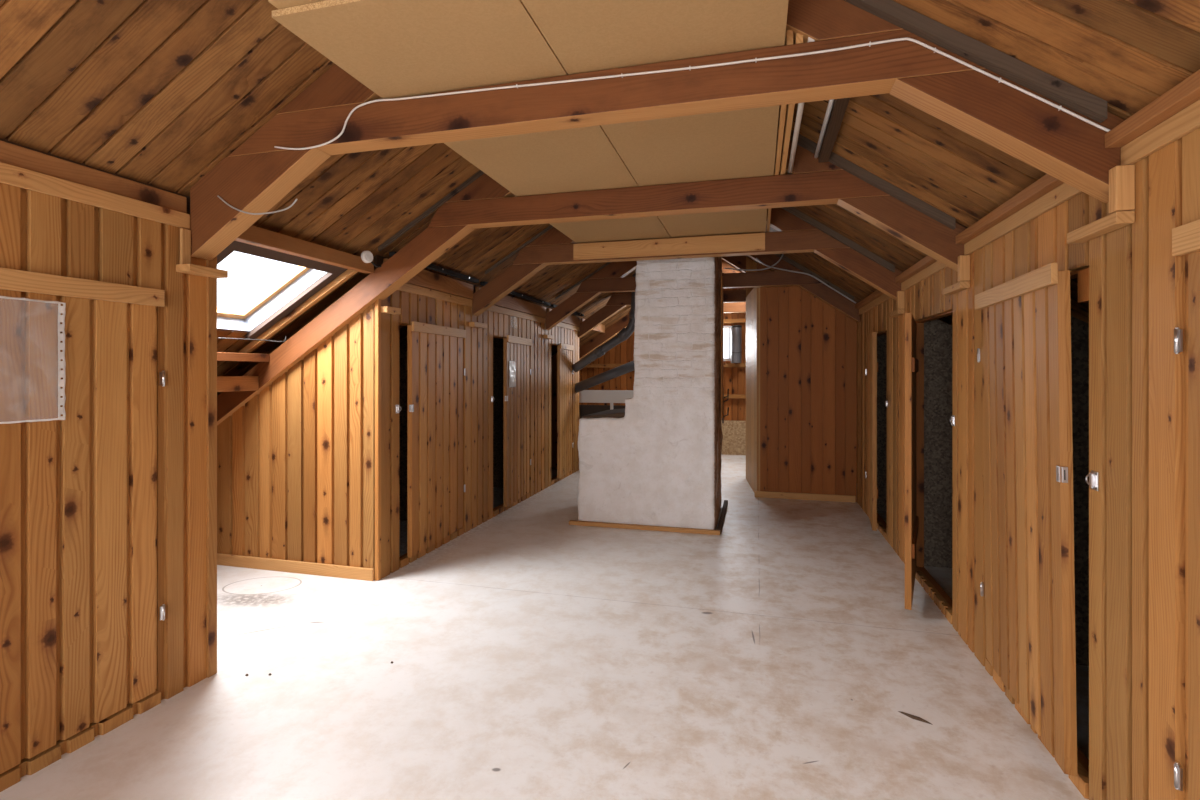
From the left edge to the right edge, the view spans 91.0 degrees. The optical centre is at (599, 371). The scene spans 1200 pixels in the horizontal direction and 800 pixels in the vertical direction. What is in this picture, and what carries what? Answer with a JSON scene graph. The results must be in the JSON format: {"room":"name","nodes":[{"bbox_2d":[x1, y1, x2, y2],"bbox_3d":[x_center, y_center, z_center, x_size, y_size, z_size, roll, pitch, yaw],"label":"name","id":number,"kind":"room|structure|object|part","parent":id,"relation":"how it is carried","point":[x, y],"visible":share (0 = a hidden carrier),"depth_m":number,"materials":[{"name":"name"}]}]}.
{"room":"attic","nodes":[
{"label":"attic","id":0,"kind":"room"},
{"bbox_2d":[0,183,216,791],"bbox_3d":[-2.247,0.380,1.840,0.092,2.240,2.300,0,0,15],"label":"wall","id":1,"kind":"structure","parent":0,"point":[40,232],"depth_m":2.73,"materials":[{"name":"brown wood"}]},
{"bbox_2d":[0,267,164,773],"bbox_3d":[-2.136,0.532,2.172,0.074,1.805,1.068,0,0,15],"label":"door","id":2,"kind":"structure","parent":1,"relation":"in","point":[78,492],"depth_m":2.34,"materials":[{"name":"brown wood"}]},
{"bbox_2d":[0,296,65,423],"bbox_3d":[-2.123,-0.043,2.122,0.009,0.458,0.354,0,0,15],"label":"plastic sleeve","id":3,"kind":"object","parent":2,"relation":"attached to","point":[61,309],"visible":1,"depth_m":2.28,"materials":[{"name":"white"}]},
{"bbox_2d":[0,162,227,277],"bbox_3d":[-2.173,-0.605,1.817,0.084,0.280,2.295,0,0,15],"label":"trim","id":4,"kind":"structure","parent":1,"relation":"attached to","point":[12,175],"depth_m":2.45,"materials":[{"name":"brown wood"}]},
{"bbox_3d":[-1.933,0.380,2.920,0.042,2.240,0.050,0,0,15],"label":"corner trim","id":5,"kind":"part","parent":1,"relation":"part of","materials":[{"name":"brown wood"}]},
{"bbox_2d":[217,299,380,580],"bbox_3d":[-2.491,0.485,4.500,1.872,2.030,0.046,0,0,15],"label":"wall","id":6,"kind":"structure","parent":0,"point":[296,481],"depth_m":4.39,"materials":[{"name":"brown wood"}]},
{"bbox_2d":[217,553,373,580],"bbox_3d":[-2.515,1.458,4.475,1.838,0.085,0.023,0,0,15],"label":"baseboard","id":7,"kind":"structure","parent":6,"relation":"attached to","point":[350,572],"depth_m":4.39,"materials":[{"name":"brown wood"}]},
{"bbox_3d":[-1.603,0.485,4.258,0.032,2.030,0.035,0,0,15],"label":"corner trim","id":8,"kind":"part","parent":6,"relation":"part of","materials":[{"name":"brown wood"}]},
{"bbox_2d":[399,336,406,520],"bbox_3d":[-2.136,0.360,6.011,1.780,2.280,0.020,0,0,15],"label":"wall","id":9,"kind":"structure","parent":0,"point":[402,343],"depth_m":5.96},
{"bbox_2d":[374,289,578,578],"bbox_3d":[-0.994,0.400,6.649,0.080,2.200,4.960,0,0,15],"label":"wall","id":10,"kind":"structure","parent":0,"point":[478,508],"depth_m":5.66,"materials":[{"name":"brown wood"}]},
{"bbox_2d":[0,137,573,315],"bbox_3d":[-0.001,-0.758,2.924,3.834,0.216,11.650,0,0,15],"label":"trim","id":11,"kind":"structure","parent":10,"relation":"attached to","point":[378,260],"depth_m":2.64,"materials":[{"name":"brown wood"}]},
{"bbox_2d":[407,321,465,556],"bbox_3d":[-1.371,0.520,5.017,0.074,1.820,0.965,0,0,11],"label":"door","id":12,"kind":"structure","parent":10,"relation":"in","point":[434,352],"depth_m":4.89,"materials":[{"name":"brown wood"}]},
{"bbox_2d":[381,283,579,338],"bbox_3d":[-0.923,-0.557,6.639,0.058,0.255,4.937,0,0,15],"label":"trim","id":13,"kind":"structure","parent":10,"relation":"attached to","point":[406,287],"depth_m":5.41,"materials":[{"name":"brown wood"}]},
{"bbox_2d":[503,335,531,506],"bbox_3d":[-0.925,0.520,6.655,0.074,1.820,0.870,0,0,10],"label":"door","id":14,"kind":"structure","parent":10,"relation":"in","point":[515,399],"depth_m":6.52,"materials":[{"name":"brown wood"}]},
{"bbox_2d":[509,361,515,387],"bbox_3d":[-0.947,0.022,6.382,0.013,0.290,0.204,0,0,11],"label":"plastic sleeve","id":15,"kind":"object","parent":14,"relation":"attached to","point":[512,369],"visible":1,"depth_m":6.38,"materials":[{"name":"white"}]},
{"bbox_2d":[546,308,579,326],"bbox_3d":[-0.497,-0.759,8.315,0.042,0.138,1.383,0,0,15],"label":"purlin","id":16,"kind":"object","parent":10,"relation":"on","point":[572,320],"visible":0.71,"depth_m":8.55,"materials":[{"name":"brown wood"}]},
{"bbox_2d":[557,343,573,477],"bbox_3d":[-0.486,0.520,8.319,0.074,1.820,0.788,0,0,10],"label":"door","id":17,"kind":"structure","parent":10,"relation":"in","point":[564,351],"depth_m":8.20,"materials":[{"name":"brown wood"}]},
{"bbox_2d":[572,272,635,371],"bbox_3d":[0.087,-0.732,8.617,1.045,1.480,0.144,0,0,15],"label":"drain pipe","id":18,"kind":"object","parent":10,"relation":"attached to","point":[624,334],"visible":0.84,"depth_m":8.54,"materials":[{"name":"black plastic"}]},
{"bbox_2d":[575,360,634,392],"bbox_3d":[0.097,0.062,8.770,1.062,0.518,0.139,0,0,15],"label":"drain pipe","id":19,"kind":"object","parent":10,"relation":"attached to","point":[628,367],"visible":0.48,"depth_m":8.72,"materials":[{"name":"grey plastic"}]},
{"bbox_2d":[493,338,502,487],"bbox_3d":[-1.673,0.360,7.751,1.780,2.280,0.020,0,0,15],"label":"wall","id":20,"kind":"structure","parent":0,"point":[497,342],"depth_m":7.65,"materials":[{"name":"black"}]},
{"bbox_2d":[0,455,1088,799],"bbox_3d":[0.249,1.560,4.047,7.600,0.120,14.150,0,0,15],"label":"floor","id":21,"kind":"structure","parent":0,"point":[777,654],"depth_m":2.81,"materials":[{"name":"concrete"}]},
{"bbox_2d":[569,520,719,534],"bbox_3d":[0.403,1.481,5.623,1.457,0.038,0.045,0,0,15],"label":"batten","id":22,"kind":"object","parent":21,"relation":"on","point":[571,522],"visible":1,"depth_m":5.59,"materials":[{"name":"brown wood"}]},
{"bbox_2d":[577,257,722,529],"bbox_3d":[0.574,-0.024,6.228,1.370,3.078,1.206,0,0,15],"label":"chimney","id":23,"kind":"object","parent":21,"relation":"on","point":[659,463],"visible":0.83,"depth_m":5.62,"materials":[{"name":"brick"}]},
{"bbox_2d":[582,408,624,417],"bbox_3d":[0.158,0.425,6.301,0.435,0.059,1.039,0,0,15],"label":"slab","id":24,"kind":"object","parent":23,"relation":"in","point":[614,413],"visible":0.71,"depth_m":5.83,"materials":[{"name":"grey concrete"}]},
{"bbox_2d":[579,390,633,418],"bbox_3d":[0.309,0.892,9.135,1.800,1.215,0.085,0,0,15],"label":"shelf","id":25,"kind":"object","parent":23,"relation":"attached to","point":[585,396],"visible":0.09,"depth_m":9.20,"materials":[{"name":"white paint"}]},
{"bbox_3d":[0.308,0.383,9.128,1.800,0.195,0.070,0,0,15],"label":"rail","id":26,"kind":"part","parent":25,"relation":"part of","materials":[{"name":"white paint"}]},
{"bbox_2d":[721,276,722,418],"bbox_3d":[1.276,-0.255,6.169,0.018,1.470,0.180,0,0,15],"label":"board","id":27,"kind":"object","parent":23,"relation":"attached to","point":[721,276],"visible":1,"depth_m":6.08,"materials":[{"name":"brown wood"}]},
{"bbox_2d":[722,387,728,422],"bbox_3d":[1.352,0.355,6.346,0.069,0.390,0.080,0,0,15],"label":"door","id":28,"kind":"structure","parent":23,"relation":"attached to","point":[727,396],"depth_m":6.34,"materials":[{"name":"wood"}]},
{"bbox_2d":[717,500,727,533],"bbox_3d":[1.267,1.478,6.085,0.040,0.045,1.288,0,0,15],"label":"batten","id":29,"kind":"object","parent":21,"relation":"on","point":[724,508],"visible":1,"depth_m":5.98,"materials":[{"name":"brown wood"}]},
{"bbox_2d":[898,711,932,724],"bbox_3d":[1.364,1.496,2.556,0.140,0.006,0.024,0,0,37],"label":"debris","id":30,"kind":"object","parent":21,"relation":"on","point":[904,713],"visible":1,"depth_m":2.55,"materials":[{"name":"brown plant"}]},
{"bbox_2d":[551,354,556,468],"bbox_3d":[-1.259,0.360,9.307,1.780,2.280,0.020,0,0,15],"label":"wall","id":31,"kind":"structure","parent":0,"point":[554,358],"depth_m":9.15,"materials":[{"name":"red wood"}]},
{"bbox_2d":[0,0,1199,395],"bbox_3d":[0.250,-0.817,4.047,7.445,2.465,13.950,0,0,15],"label":"ceiling","id":32,"kind":"structure","parent":0,"point":[158,92],"depth_m":2.41,"materials":[{"name":"brown wood"}]},
{"bbox_2d":[217,241,347,338],"bbox_3d":[-2.289,-0.547,3.817,0.938,0.613,1.020,0,0,15],"label":"window","id":33,"kind":"structure","parent":32,"relation":"attached to","point":[309,277],"depth_m":4.17,"materials":[{"name":"brown wood"}]},
{"bbox_3d":[-2.374,-0.610,3.829,0.707,0.452,0.792,0,0,15],"label":"sash","id":34,"kind":"part","parent":33,"relation":"part of","materials":[{"name":"brown wood"}]},
{"bbox_2d":[237,269,357,352],"bbox_3d":[-2.206,-0.431,4.292,1.030,0.666,0.040,0,0,15],"label":"batten","id":35,"kind":"object","parent":32,"relation":"attached to","point":[347,274],"visible":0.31,"depth_m":4.27,"materials":[{"name":"brown wood"}]},
{"bbox_2d":[389,252,478,282],"bbox_3d":[-1.337,-0.859,4.937,0.056,0.032,1.339,0,0,15],"label":"strip","id":36,"kind":"object","parent":32,"relation":"attached to","point":[430,266],"visible":0.73,"depth_m":5.06,"materials":[{"name":"metal"}]},
{"bbox_2d":[480,281,550,305],"bbox_3d":[-0.892,-0.859,6.609,0.056,0.032,1.879,0,0,15],"label":"strip","id":37,"kind":"object","parent":32,"relation":"attached to","point":[483,283],"visible":0.76,"depth_m":6.76,"materials":[{"name":"metal"}]},
{"bbox_2d":[550,304,583,316],"bbox_3d":[-0.442,-0.859,8.300,0.056,0.032,1.379,0,0,15],"label":"strip","id":38,"kind":"object","parent":32,"relation":"attached to","point":[552,305],"visible":0.45,"depth_m":8.59,"materials":[{"name":"metal"}]},
{"bbox_2d":[217,137,966,424],"bbox_3d":[-0.681,-0.659,4.007,5.603,2.686,0.115,0,0,15],"label":"roof truss","id":39,"kind":"object","parent":32,"relation":"attached to","point":[484,203],"visible":0.52,"depth_m":3.77,"materials":[{"name":"brown wood"}]},
{"bbox_2d":[217,376,258,391],"bbox_3d":[-2.852,0.085,3.847,0.230,0.110,1.308,0,0,15],"label":"purlin","id":40,"kind":"object","parent":39,"relation":"attached to","point":[224,383],"visible":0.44,"depth_m":4.27,"materials":[{"name":"brown wood"}]},
{"bbox_2d":[217,352,269,361],"bbox_3d":[-2.687,-0.105,3.803,0.090,0.060,1.308,0,0,15],"label":"purlin","id":41,"kind":"object","parent":39,"relation":"attached to","point":[221,356],"visible":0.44,"depth_m":4.21,"materials":[{"name":"brown wood"}]},
{"bbox_2d":[218,336,286,341],"bbox_3d":[-2.474,-0.243,4.198,0.058,0.048,0.456,0,0,37],"label":"cable","id":42,"kind":"object","parent":39,"relation":"attached to","point":[285,336],"visible":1,"depth_m":4.22,"materials":[{"name":"metal"}]},
{"bbox_2d":[234,225,373,272],"bbox_3d":[-1.810,-0.747,3.563,0.070,0.090,1.323,0,0,15],"label":"purlin","id":43,"kind":"object","parent":39,"relation":"attached to","point":[256,236],"visible":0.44,"depth_m":3.53,"materials":[{"name":"brown wood"}]},
{"bbox_2d":[361,251,380,266],"bbox_3d":[-1.559,-0.782,4.138,0.050,0.094,0.309,0,0,15],"label":"sensor","id":44,"kind":"object","parent":43,"relation":"attached to","point":[366,256],"visible":0.79,"depth_m":4.01,"materials":[{"name":"white plastic"}]},
{"bbox_2d":[383,258,472,298],"bbox_3d":[-1.392,-0.759,4.952,0.042,0.138,1.343,0,0,15],"label":"purlin","id":45,"kind":"object","parent":39,"relation":"attached to","point":[424,278],"visible":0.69,"depth_m":5.04,"materials":[{"name":"brown wood"}]},
{"bbox_2d":[378,170,483,250],"bbox_3d":[-0.942,-1.251,4.003,1.280,0.794,0.023,0,0,15],"label":"batten","id":46,"kind":"object","parent":39,"relation":"attached to","point":[478,174],"visible":0.57,"depth_m":4.05,"materials":[{"name":"brown wood"}]},
{"bbox_2d":[777,126,955,229],"bbox_3d":[1.459,-1.144,3.357,0.994,0.723,0.038,0,0,15],"label":"batten","id":47,"kind":"object","parent":39,"relation":"attached to","point":[925,208],"visible":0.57,"depth_m":3.31,"materials":[{"name":"wood"}]},
{"bbox_2d":[895,255,936,282],"bbox_3d":[2.195,-0.724,3.998,0.078,0.047,1.343,0,0,15],"label":"purlin","id":48,"kind":"object","parent":39,"relation":"attached to","point":[926,261],"visible":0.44,"depth_m":4.09,"materials":[{"name":"brown wood"}]},
{"bbox_2d":[551,256,745,356],"bbox_3d":[1.453,-0.659,8.572,7.380,2.686,0.115,0,0,15],"label":"roof truss","id":49,"kind":"object","parent":32,"relation":"attached to","point":[617,301],"visible":0.22,"depth_m":8.83,"materials":[{"name":"brown wood"}]},
{"bbox_2d":[580,318,604,332],"bbox_3d":[-0.112,-0.759,9.765,0.042,0.138,1.383,0,0,15],"label":"purlin","id":50,"kind":"object","parent":49,"relation":"attached to","point":[601,328],"visible":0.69,"depth_m":10.07,"materials":[{"name":"brown wood"}]},
{"bbox_2d":[190,0,1124,259],"bbox_3d":[-0.136,-1.275,2.372,3.708,1.454,0.115,0,0,15],"label":"roof truss","id":51,"kind":"object","parent":32,"relation":"attached to","point":[256,175],"visible":0.76,"depth_m":2.21,"materials":[{"name":"brown wood"}]},
{"bbox_2d":[217,195,297,214],"bbox_3d":[-1.564,-0.767,2.683,0.445,0.108,0.013,0,0,15],"label":"cable","id":52,"kind":"object","parent":51,"relation":"attached to","point":[293,203],"visible":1,"depth_m":2.67,"materials":[{"name":"grey plastic"}]},
{"bbox_2d":[272,0,638,196],"bbox_3d":[-0.414,-1.179,2.852,0.823,0.022,2.100,0,0,15],"label":"ceiling panel","id":53,"kind":"object","parent":51,"relation":"on","point":[394,48],"visible":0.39,"depth_m":2.21,"materials":[{"name":"beige wood"}]},
{"bbox_2d":[268,0,324,8],"bbox_3d":[-0.402,-1.203,2.808,0.820,0.022,2.100,0,0,15],"label":"sheet","id":54,"kind":"object","parent":53,"relation":"on","point":[279,4],"visible":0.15,"depth_m":1.90,"materials":[{"name":"beige wood"}]},
{"bbox_2d":[521,0,787,185],"bbox_3d":[0.368,-1.179,2.592,0.811,0.022,2.200,0,0,15],"label":"ceiling panel","id":55,"kind":"object","parent":51,"relation":"on","point":[585,36],"visible":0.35,"depth_m":2.15,"materials":[{"name":"beige wood"}]},
{"bbox_2d":[274,37,1109,149],"bbox_3d":[0.089,-0.942,2.246,3.214,0.444,0.012,0,0,15],"label":"cable","id":56,"kind":"object","parent":51,"relation":"attached to","point":[869,44],"visible":0.98,"depth_m":2.12,"materials":[{"name":"white paint"}]},
{"bbox_2d":[774,30,792,174],"bbox_3d":[0.876,-1.198,2.850,0.024,0.060,1.520,0,0,15],"label":"lath","id":57,"kind":"object","parent":51,"relation":"on","point":[789,33],"visible":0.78,"depth_m":2.84,"materials":[{"name":"brown wood"}]},
{"bbox_2d":[780,33,802,174],"bbox_3d":[0.908,-1.190,2.842,0.026,0.045,1.520,0,0,15],"label":"lath","id":58,"kind":"object","parent":51,"relation":"on","point":[798,38],"visible":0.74,"depth_m":2.87,"materials":[{"name":"brown wood"}]},
{"bbox_2d":[787,37,814,173],"bbox_3d":[0.947,-1.182,2.827,0.026,0.026,1.530,0,0,15],"label":"pipe","id":59,"kind":"object","parent":51,"relation":"on","point":[800,107],"visible":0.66,"depth_m":2.90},
{"bbox_2d":[818,98,849,162],"bbox_3d":[1.115,-1.236,2.762,0.055,0.072,1.279,0,0,15],"label":"purlin","id":60,"kind":"object","parent":51,"relation":"attached to","point":[839,107],"visible":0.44,"depth_m":2.91,"materials":[{"name":"brown wood"}]},
{"bbox_2d":[814,99,833,157],"bbox_3d":[1.082,-1.244,2.783,0.022,0.022,1.285,0,0,15],"label":"conduit","id":61,"kind":"object","parent":60,"relation":"attached to","point":[830,103],"visible":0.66,"depth_m":2.98,"materials":[{"name":"white plastic"}]},
{"bbox_2d":[844,0,1106,122],"bbox_3d":[1.089,-1.144,1.965,0.994,0.723,0.038,0,0,15],"label":"batten","id":62,"kind":"object","parent":51,"relation":"attached to","point":[1089,105],"visible":1,"depth_m":1.91,"materials":[{"name":"wood"}]},
{"bbox_2d":[956,174,1063,243],"bbox_3d":[1.822,-0.724,2.596,0.078,0.047,1.323,0,0,15],"label":"purlin","id":63,"kind":"object","parent":51,"relation":"attached to","point":[1047,183],"visible":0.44,"depth_m":2.55,"materials":[{"name":"brown wood"}]},
{"bbox_2d":[1105,69,1199,147],"bbox_3d":[1.251,-0.724,0.451,0.078,0.047,2.883,0,0,15],"label":"purlin","id":64,"kind":"object","parent":51,"relation":"attached to","point":[1185,93],"visible":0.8,"depth_m":1.62,"materials":[{"name":"brown wood"}]},
{"bbox_2d":[579,259,745,359],"bbox_3d":[1.839,-0.659,10.022,7.380,2.686,0.115,0,0,15],"label":"roof truss","id":65,"kind":"object","parent":32,"relation":"attached to","point":[739,307],"visible":0.06,"depth_m":10.36,"materials":[{"name":"brown wood"}]},
{"bbox_2d":[473,208,902,315],"bbox_3d":[0.603,-1.270,5.176,3.723,1.464,0.115,0,0,15],"label":"roof truss","id":66,"kind":"object","parent":32,"relation":"attached to","point":[793,234],"visible":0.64,"depth_m":4.94,"materials":[{"name":"brown wood"}]},
{"bbox_2d":[475,287,545,317],"bbox_3d":[-0.948,-0.759,6.624,0.042,0.138,1.883,0,0,15],"label":"purlin","id":67,"kind":"object","parent":66,"relation":"attached to","point":[512,303],"visible":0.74,"depth_m":6.74,"materials":[{"name":"brown wood"}]},
{"bbox_2d":[485,225,552,273],"bbox_3d":[-0.514,-1.284,5.400,1.170,0.728,0.023,0,0,15],"label":"batten","id":68,"kind":"object","parent":66,"relation":"attached to","point":[538,235],"visible":0.57,"depth_m":5.46,"materials":[{"name":"brown wood"}]},
{"bbox_2d":[515,196,670,242],"bbox_3d":[0.023,-1.179,4.569,0.854,0.022,1.437,0,0,15],"label":"sheet","id":69,"kind":"object","parent":66,"relation":"on","point":[637,228],"visible":0.43,"depth_m":4.84,"materials":[{"name":"beige wood"}]},
{"bbox_2d":[573,233,764,259],"bbox_3d":[0.567,-1.083,5.115,1.665,0.143,0.021,0,0,15],"label":"plank","id":70,"kind":"object","parent":66,"relation":"attached to","point":[754,241],"visible":1,"depth_m":5.09,"materials":[{"name":"brown wood"}]},
{"bbox_2d":[658,209,766,237],"bbox_3d":[0.823,-1.179,4.356,0.790,0.022,1.437,0,0,15],"label":"sheet","id":71,"kind":"object","parent":66,"relation":"on","point":[741,221],"visible":0.37,"depth_m":4.64,"materials":[{"name":"beige wood"}]},
{"bbox_2d":[767,208,770,231],"bbox_3d":[1.233,-1.193,4.287,0.022,0.050,1.400,0,0,15],"label":"lath","id":72,"kind":"object","parent":66,"relation":"on","point":[769,209],"visible":0.29,"depth_m":4.54,"materials":[{"name":"brown wood"}]},
{"bbox_2d":[782,207,894,272],"bbox_3d":[1.835,-1.144,4.768,0.994,0.723,0.038,0,0,15],"label":"batten","id":73,"kind":"object","parent":66,"relation":"attached to","point":[792,210],"visible":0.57,"depth_m":4.72,"materials":[{"name":"brown wood"}]},
{"bbox_2d":[855,290,883,308],"bbox_3d":[2.640,-0.724,5.669,0.078,0.047,1.883,0,0,15],"label":"purlin","id":74,"kind":"object","parent":66,"relation":"attached to","point":[877,293],"visible":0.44,"depth_m":5.78,"materials":[{"name":"brown wood"}]},
{"bbox_2d":[546,254,859,329],"bbox_3d":[1.117,-1.270,7.109,3.723,1.464,0.115,0,0,15],"label":"roof truss","id":75,"kind":"object","parent":32,"relation":"attached to","point":[609,279],"visible":0.57,"depth_m":6.92,"materials":[{"name":"brown wood"}]},
{"bbox_2d":[555,262,610,298],"bbox_3d":[0.001,-1.284,7.333,1.170,0.728,0.023,0,0,15],"label":"batten","id":76,"kind":"object","parent":75,"relation":"attached to","point":[607,263],"visible":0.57,"depth_m":7.38,"materials":[{"name":"brown wood"}]},
{"bbox_2d":[756,258,855,303],"bbox_3d":[2.303,-1.033,6.631,1.073,0.560,0.015,0,0,15],"label":"cable","id":77,"kind":"object","parent":75,"relation":"attached to","point":[756,258],"visible":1,"depth_m":6.61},
{"bbox_2d":[774,254,853,300],"bbox_3d":[2.349,-1.144,6.700,0.994,0.723,0.038,0,0,15],"label":"batten","id":78,"kind":"object","parent":75,"relation":"attached to","point":[790,261],"visible":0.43,"depth_m":6.67,"materials":[{"name":"brown wood"}]},
{"bbox_2d":[724,254,783,270],"bbox_3d":[1.777,-1.270,6.812,0.679,0.204,0.016,0,0,15],"label":"cable","id":79,"kind":"object","parent":32,"relation":"attached to","point":[782,254],"visible":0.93,"depth_m":6.81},
{"bbox_3d":[-1.823,-0.659,-0.283,5.603,2.686,0.115,0,0,15],"label":"roof truss","id":80,"kind":"object","parent":32,"relation":"attached to","visible":0},
{"bbox_2d":[0,140,186,213],"bbox_3d":[-2.342,-0.765,1.407,0.030,0.125,2.883,0,0,15],"label":"purlin","id":81,"kind":"object","parent":80,"relation":"attached to","point":[11,154],"visible":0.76,"depth_m":2.38,"materials":[{"name":"brown wood"}]},
{"bbox_2d":[579,272,745,454],"bbox_3d":[2.036,-0.267,10.764,7.400,3.533,0.131,0,0,15],"label":"wall","id":82,"kind":"structure","parent":0,"point":[734,374],"depth_m":10.70,"materials":[{"name":"red wood"}]},
{"bbox_3d":[2.031,-0.120,10.743,7.400,0.070,0.089,0,0,15],"label":"wall rail","id":83,"kind":"part","parent":82,"relation":"part of","materials":[{"name":"brown wood"}]},
{"bbox_2d":[723,326,730,360],"bbox_3d":[1.832,-0.520,10.890,1.180,0.640,0.090,0,0,15],"label":"window","id":84,"kind":"structure","parent":82,"relation":"in","point":[724,327],"depth_m":10.71,"materials":[{"name":"white paint"}]},
{"bbox_3d":[2.031,-0.920,10.743,7.400,0.070,0.089,0,0,15],"label":"wall rail","id":85,"kind":"part","parent":82,"relation":"part of","materials":[{"name":"brown wood"}]},
{"bbox_3d":[2.031,0.440,10.743,7.400,0.070,0.089,0,0,15],"label":"wall rail","id":86,"kind":"part","parent":82,"relation":"part of","materials":[{"name":"brown wood"}]},
{"bbox_2d":[730,325,741,362],"bbox_3d":[2.418,-0.497,10.488,0.212,0.675,0.206,0,0,15],"label":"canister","id":87,"kind":"object","parent":82,"relation":"attached to","point":[736,330],"visible":1,"depth_m":10.41,"materials":[{"name":"metal"}]},
{"bbox_2d":[746,257,756,296],"bbox_3d":[3.540,-0.067,7.957,3.050,3.133,0.041,0,0,15],"label":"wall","id":88,"kind":"structure","parent":0,"point":[750,264],"depth_m":8.32,"materials":[{"name":"brown wood"}]},
{"bbox_2d":[746,287,759,491],"bbox_3d":[1.988,0.225,7.700,0.041,2.550,1.260,0,0,8],"label":"wall","id":89,"kind":"structure","parent":0,"point":[751,299],"depth_m":7.51,"materials":[{"name":"brown wood"}]},
{"bbox_2d":[757,262,856,501],"bbox_3d":[2.426,-0.016,6.953,1.112,3.032,0.026,0,0,15],"label":"wall","id":90,"kind":"structure","parent":0,"point":[808,347],"depth_m":6.94,"materials":[{"name":"red wood"}]},
{"bbox_2d":[754,491,855,502],"bbox_3d":[2.394,1.462,6.929,1.124,0.075,0.023,0,0,15],"label":"baseboard","id":91,"kind":"structure","parent":90,"relation":"attached to","point":[761,494],"depth_m":6.92,"materials":[{"name":"brown wood"}]},
{"bbox_2d":[877,334,886,510],"bbox_3d":[3.773,0.510,6.198,1.696,1.980,0.020,0,0,15],"label":"wall","id":92,"kind":"structure","parent":0,"point":[881,340],"depth_m":6.38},
{"bbox_2d":[924,319,951,567],"bbox_3d":[3.284,0.510,4.362,1.696,1.980,0.020,0,0,15],"label":"wall","id":93,"kind":"structure","parent":0,"point":[937,333],"depth_m":4.54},
{"bbox_2d":[857,128,1199,799],"bbox_3d":[1.676,0.400,1.800,0.085,2.200,10.340,0,0,15],"label":"wall","id":94,"kind":"structure","parent":0,"point":[1135,290],"depth_m":1.89,"materials":[{"name":"brown wood"}]},
{"bbox_2d":[865,332,877,530],"bbox_3d":[2.648,0.535,5.756,0.064,1.790,0.952,0,0,21],"label":"door","id":95,"kind":"structure","parent":94,"relation":"in","point":[871,371],"depth_m":5.32,"materials":[{"name":"brown wood"}]},
{"bbox_3d":[2.733,1.475,5.709,0.052,0.050,0.970,0,0,15],"label":"sill","id":96,"kind":"part","parent":94,"relation":"part of","materials":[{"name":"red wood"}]},
{"bbox_2d":[905,313,918,609],"bbox_3d":[2.114,0.545,4.004,0.065,1.810,0.932,0,0,30],"label":"door","id":97,"kind":"structure","parent":94,"relation":"in","point":[911,361],"depth_m":3.61,"materials":[{"name":"brown wood"}]},
{"bbox_3d":[2.260,1.475,3.931,0.052,0.050,0.950,0,0,15],"label":"sill","id":98,"kind":"part","parent":94,"relation":"part of","materials":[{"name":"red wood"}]},
{"bbox_2d":[950,415,954,425],"bbox_3d":[2.066,0.285,3.462,0.013,0.064,0.059,0,0,15],"label":"lock staple","id":99,"kind":"object","parent":94,"relation":"attached to","point":[952,419],"visible":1,"depth_m":3.45,"materials":[{"name":"metal"}]},
{"bbox_2d":[975,263,1076,775],"bbox_3d":[1.802,0.520,2.540,0.074,1.820,0.952,-1,0,18],"label":"door","id":100,"kind":"structure","parent":94,"relation":"in","point":[1026,318],"depth_m":2.35,"materials":[{"name":"brown wood"}]},
{"bbox_3d":[1.649,0.365,2.106,0.025,0.056,0.031,-1,0,18],"label":"hasp plate","id":101,"kind":"part","parent":100,"relation":"part of","materials":[{"name":"metal"}]},
{"bbox_2d":[859,99,1199,316],"bbox_3d":[1.714,-0.578,2.207,0.049,0.245,9.513,0,0,15],"label":"trim","id":102,"kind":"structure","parent":94,"relation":"attached to","point":[1122,177],"depth_m":1.91,"materials":[{"name":"brown wood"}]},
{"bbox_3d":[1.880,1.475,2.503,0.052,0.050,0.955,0,0,15],"label":"sill","id":103,"kind":"part","parent":94,"relation":"part of","materials":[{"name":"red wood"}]},
{"bbox_2d":[1086,470,1098,490],"bbox_3d":[1.682,0.370,2.019,0.013,0.064,0.059,0,0,15],"label":"lock staple","id":104,"kind":"object","parent":94,"relation":"attached to","point":[1093,483],"visible":1,"depth_m":2.00,"materials":[{"name":"metal"}]},
{"bbox_2d":[1172,219,1199,799],"bbox_3d":[1.468,0.520,1.135,0.074,1.820,0.978,0,0,15],"label":"door","id":105,"kind":"structure","parent":94,"relation":"in","point":[1186,237],"depth_m":1.56,"materials":[{"name":"brown wood"}]},
{"bbox_3d":[1.470,0.535,1.130,0.037,1.790,0.958,0,0,15],"label":"panel","id":106,"kind":"part","parent":105,"relation":"part of","materials":[{"name":"brown wood"}]},
{"bbox_2d":[1071,316,1088,665],"bbox_3d":[2.898,0.510,2.913,1.696,1.980,0.020,0,0,15],"label":"wall","id":107,"kind":"structure","parent":0,"point":[1079,328],"depth_m":3.02,"materials":[{"name":"black"}]}
]}

